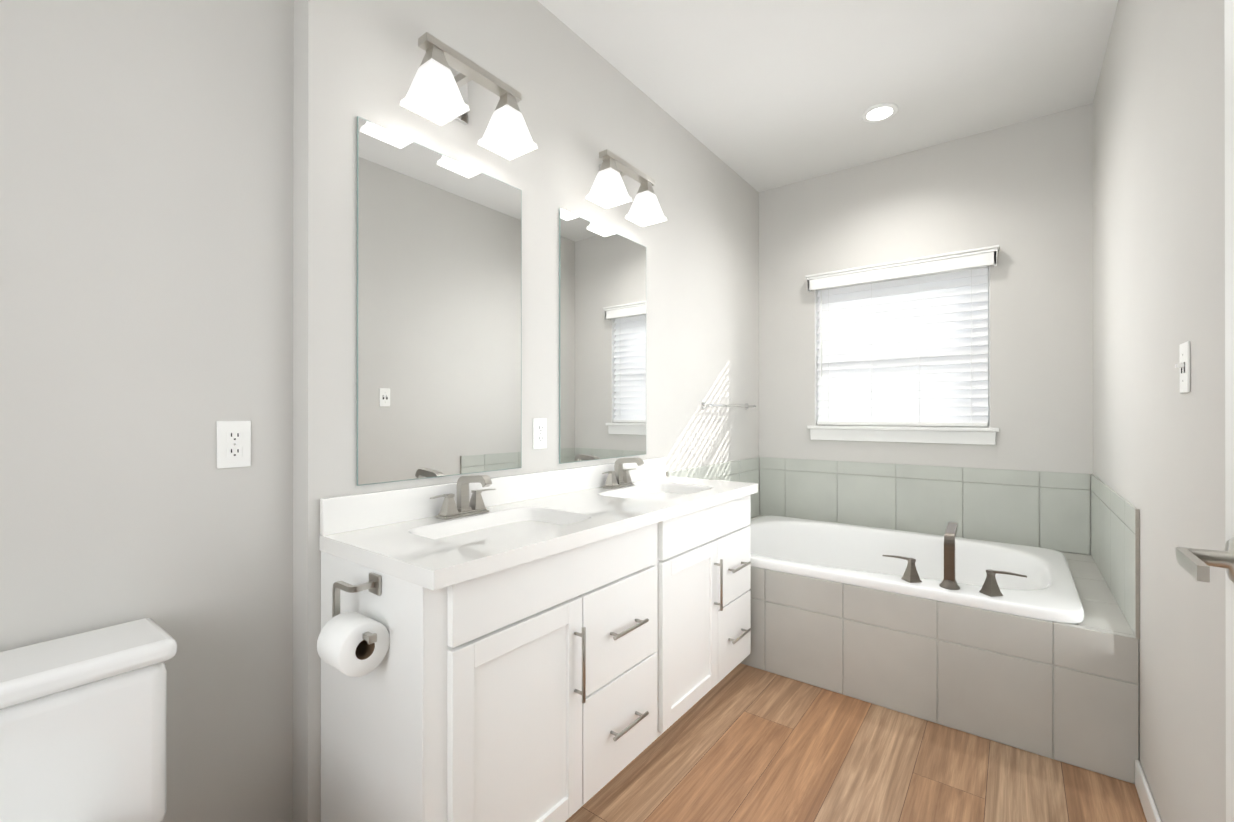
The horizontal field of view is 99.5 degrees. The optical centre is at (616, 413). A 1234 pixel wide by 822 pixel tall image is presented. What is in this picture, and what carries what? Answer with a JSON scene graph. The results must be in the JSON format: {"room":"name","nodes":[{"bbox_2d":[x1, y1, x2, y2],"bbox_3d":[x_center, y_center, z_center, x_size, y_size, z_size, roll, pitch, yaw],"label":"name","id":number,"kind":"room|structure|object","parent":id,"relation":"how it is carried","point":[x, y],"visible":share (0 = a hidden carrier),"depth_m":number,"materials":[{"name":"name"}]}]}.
{"room":"bathroom","nodes":[
{"label":"bathroom","id":0,"kind":"room"},
{"bbox_2d":[0,0,759,821],"bbox_3d":[-0.580,-0.193,1.983,0.450,2.740,4.910,0,0,37],"label":"wall","id":1,"kind":"structure","parent":0,"point":[177,231],"depth_m":1.30,"materials":[{"name":"paint"}]},
{"bbox_2d":[217,421,250,468],"bbox_3d":[-0.938,0.075,1.281,0.007,0.115,0.070,0,0,37],"label":"outlet","id":2,"kind":"object","parent":1,"relation":"attached to","point":[233,444],"visible":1,"depth_m":1.28,"materials":[{"name":"white plastic"}]},
{"bbox_2d":[357,116,521,485],"bbox_3d":[-0.530,-0.308,1.669,0.005,1.012,0.598,0,0,37],"label":"mirror","id":3,"kind":"object","parent":1,"relation":"attached to","point":[439,314],"visible":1,"depth_m":1.62,"materials":[{"name":"clear glass"}]},
{"bbox_2d":[400,32,537,160],"bbox_3d":[-0.459,-0.977,1.615,0.187,0.209,0.406,0,0,37],"label":"sconce","id":4,"kind":"object","parent":1,"relation":"attached to","point":[437,93],"visible":1,"depth_m":1.56,"materials":[{"name":"white glass"}]},
{"bbox_2d":[533,418,546,448],"bbox_3d":[-0.291,0.076,1.983,0.007,0.115,0.070,0,0,37],"label":"outlet","id":5,"kind":"object","parent":1,"relation":"attached to","point":[539,433],"visible":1,"depth_m":1.98,"materials":[{"name":"white plastic"}]},
{"bbox_2d":[559,208,645,463],"bbox_3d":[-0.043,-0.307,2.310,0.005,1.012,0.608,0,0,37],"label":"mirror","id":6,"kind":"object","parent":1,"relation":"attached to","point":[602,342],"visible":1,"depth_m":2.27,"materials":[{"name":"clear glass"}]},
{"bbox_2d":[586,149,666,226],"bbox_3d":[0.029,-0.976,2.256,0.187,0.209,0.406,0,0,37],"label":"sconce","id":7,"kind":"object","parent":1,"relation":"attached to","point":[608,190],"visible":1,"depth_m":2.20,"materials":[{"name":"white glass"}]},
{"bbox_2d":[702,402,755,408],"bbox_3d":[0.708,-0.048,3.252,0.062,0.040,0.670,0,0,37],"label":"towel rail","id":8,"kind":"object","parent":1,"relation":"attached to","point":[705,405],"visible":1,"depth_m":3.14,"materials":[{"name":"silver metal"}]},
{"bbox_2d":[537,0,1117,191],"bbox_3d":[0.694,-1.605,1.016,3.950,0.080,5.230,0,0,37],"label":"ceiling","id":9,"kind":"structure","parent":0,"point":[761,95],"depth_m":2.35,"materials":[{"name":"paint"}]},
{"bbox_2d":[862,103,897,122],"bbox_3d":[1.363,-1.557,2.712,0.170,0.010,0.170,0,0,37],"label":"recessed light","id":10,"kind":"object","parent":9,"relation":"in","point":[879,112],"visible":1,"depth_m":2.70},
{"bbox_2d":[565,663,1146,821],"bbox_3d":[0.694,1.200,1.012,3.950,0.050,5.230,0,0,37],"label":"floor","id":11,"kind":"structure","parent":0,"point":[740,742],"depth_m":1.71,"materials":[{"name":"brown wood"}]},
{"bbox_2d":[0,618,176,821],"bbox_3d":[-0.894,0.808,0.756,0.681,0.732,0.472,0,0,37],"label":"toilet","id":12,"kind":"object","parent":11,"relation":"on","point":[83,727],"visible":0.98,"depth_m":0.94,"materials":[{"name":"ceramic"}]},
{"bbox_2d":[317,457,757,821],"bbox_3d":[-0.095,0.681,1.815,0.518,0.991,1.768,0,0,37],"label":"bathroom vanity","id":13,"kind":"object","parent":11,"relation":"on","point":[562,645],"visible":1,"depth_m":1.36,"materials":[{"name":"white wood"}]},
{"bbox_2d":[319,457,757,590],"bbox_3d":[-0.067,0.328,1.862,0.508,0.212,1.660,0,0,37],"label":"countertop","id":14,"kind":"structure","parent":13,"relation":"on","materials":[{"name":"stone"}]},
{"bbox_2d":[741,515,1138,783],"bbox_3d":[1.325,0.811,2.667,1.747,0.732,1.228,0,0,37],"label":"bathtub","id":15,"kind":"object","parent":11,"relation":"on","point":[1032,649],"visible":0.83,"depth_m":2.02,"materials":[{"name":"tile"}]},
{"bbox_2d":[748,515,1083,623],"bbox_3d":[1.272,0.884,2.615,1.530,0.426,1.078,0,0,37],"label":"basin","id":16,"kind":"object","parent":15,"relation":"in","point":[804,571],"depth_m":2.34,"materials":[{"name":"ceramic"}]},
{"bbox_2d":[883,522,1026,596],"bbox_3d":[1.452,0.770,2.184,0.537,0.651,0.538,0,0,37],"label":"faucet","id":17,"kind":"object","parent":15,"relation":"on","point":[990,588],"depth_m":2.01,"materials":[{"name":"brown metal"}]},
{"bbox_2d":[760,104,1087,554],"bbox_3d":[1.748,-0.192,3.209,1.710,2.740,0.140,0,0,37],"label":"wall","id":18,"kind":"structure","parent":0,"point":[1021,188],"depth_m":2.91,"materials":[{"name":"paint"}]},
{"bbox_2d":[807,265,998,444],"bbox_3d":[1.711,-0.344,3.205,1.025,1.035,0.160,0,0,37],"label":"window","id":19,"kind":"structure","parent":18,"relation":"in","point":[964,435],"depth_m":3.12,"materials":[{"name":"white wood"}]},
{"bbox_2d":[805,245,999,426],"bbox_3d":[1.683,-0.416,3.169,1.029,0.981,0.131,0,0,37],"label":"window blind","id":20,"kind":"object","parent":19,"relation":"attached to","point":[895,347],"visible":0.96,"depth_m":3.15,"materials":[{"name":"white plastic"}]},
{"bbox_2d":[666,457,1139,638],"bbox_3d":[1.324,0.507,2.667,1.749,0.409,1.234,0,0,37],"label":"tile surround","id":21,"kind":"object","parent":18,"relation":"attached to","point":[1047,510],"visible":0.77,"depth_m":2.93,"materials":[{"name":"tile"}]},
{"bbox_2d":[1088,0,1225,821],"bbox_3d":[1.048,-0.195,0.744,0.140,2.740,4.910,0,0,37],"label":"wall","id":22,"kind":"structure","parent":0,"point":[1156,114],"depth_m":1.35,"materials":[{"name":"paint"}]},
{"bbox_2d":[1135,760,1161,821],"bbox_3d":[1.070,1.133,0.897,0.012,0.083,1.893,0,0,37],"label":"baseboard","id":23,"kind":"structure","parent":22,"relation":"attached to","point":[1150,810],"depth_m":1.49,"materials":[{"name":"white wood"}]},
{"bbox_2d":[1175,341,1189,392],"bbox_3d":[1.297,-0.105,1.201,0.016,0.115,0.070,0,0,37],"label":"light switch","id":24,"kind":"object","parent":22,"relation":"attached to","point":[1183,365],"visible":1,"depth_m":1.19,"materials":[{"name":"white plastic"}]},
{"bbox_2d":[1224,0,1233,821],"bbox_3d":[0.679,0.153,0.437,0.053,2.018,0.819,0,0,37],"label":"door","id":25,"kind":"structure","parent":22,"relation":"in","point":[1229,260],"depth_m":0.76,"materials":[{"name":"paint"}]},
{"bbox_2d":[1176,537,1233,582],"bbox_3d":[0.813,0.205,0.709,0.064,0.064,0.147,0,0,37],"label":"door handle","id":26,"kind":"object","parent":25,"relation":"attached to","point":[1195,563],"depth_m":0.72,"materials":[{"name":"silver metal"}]}
]}

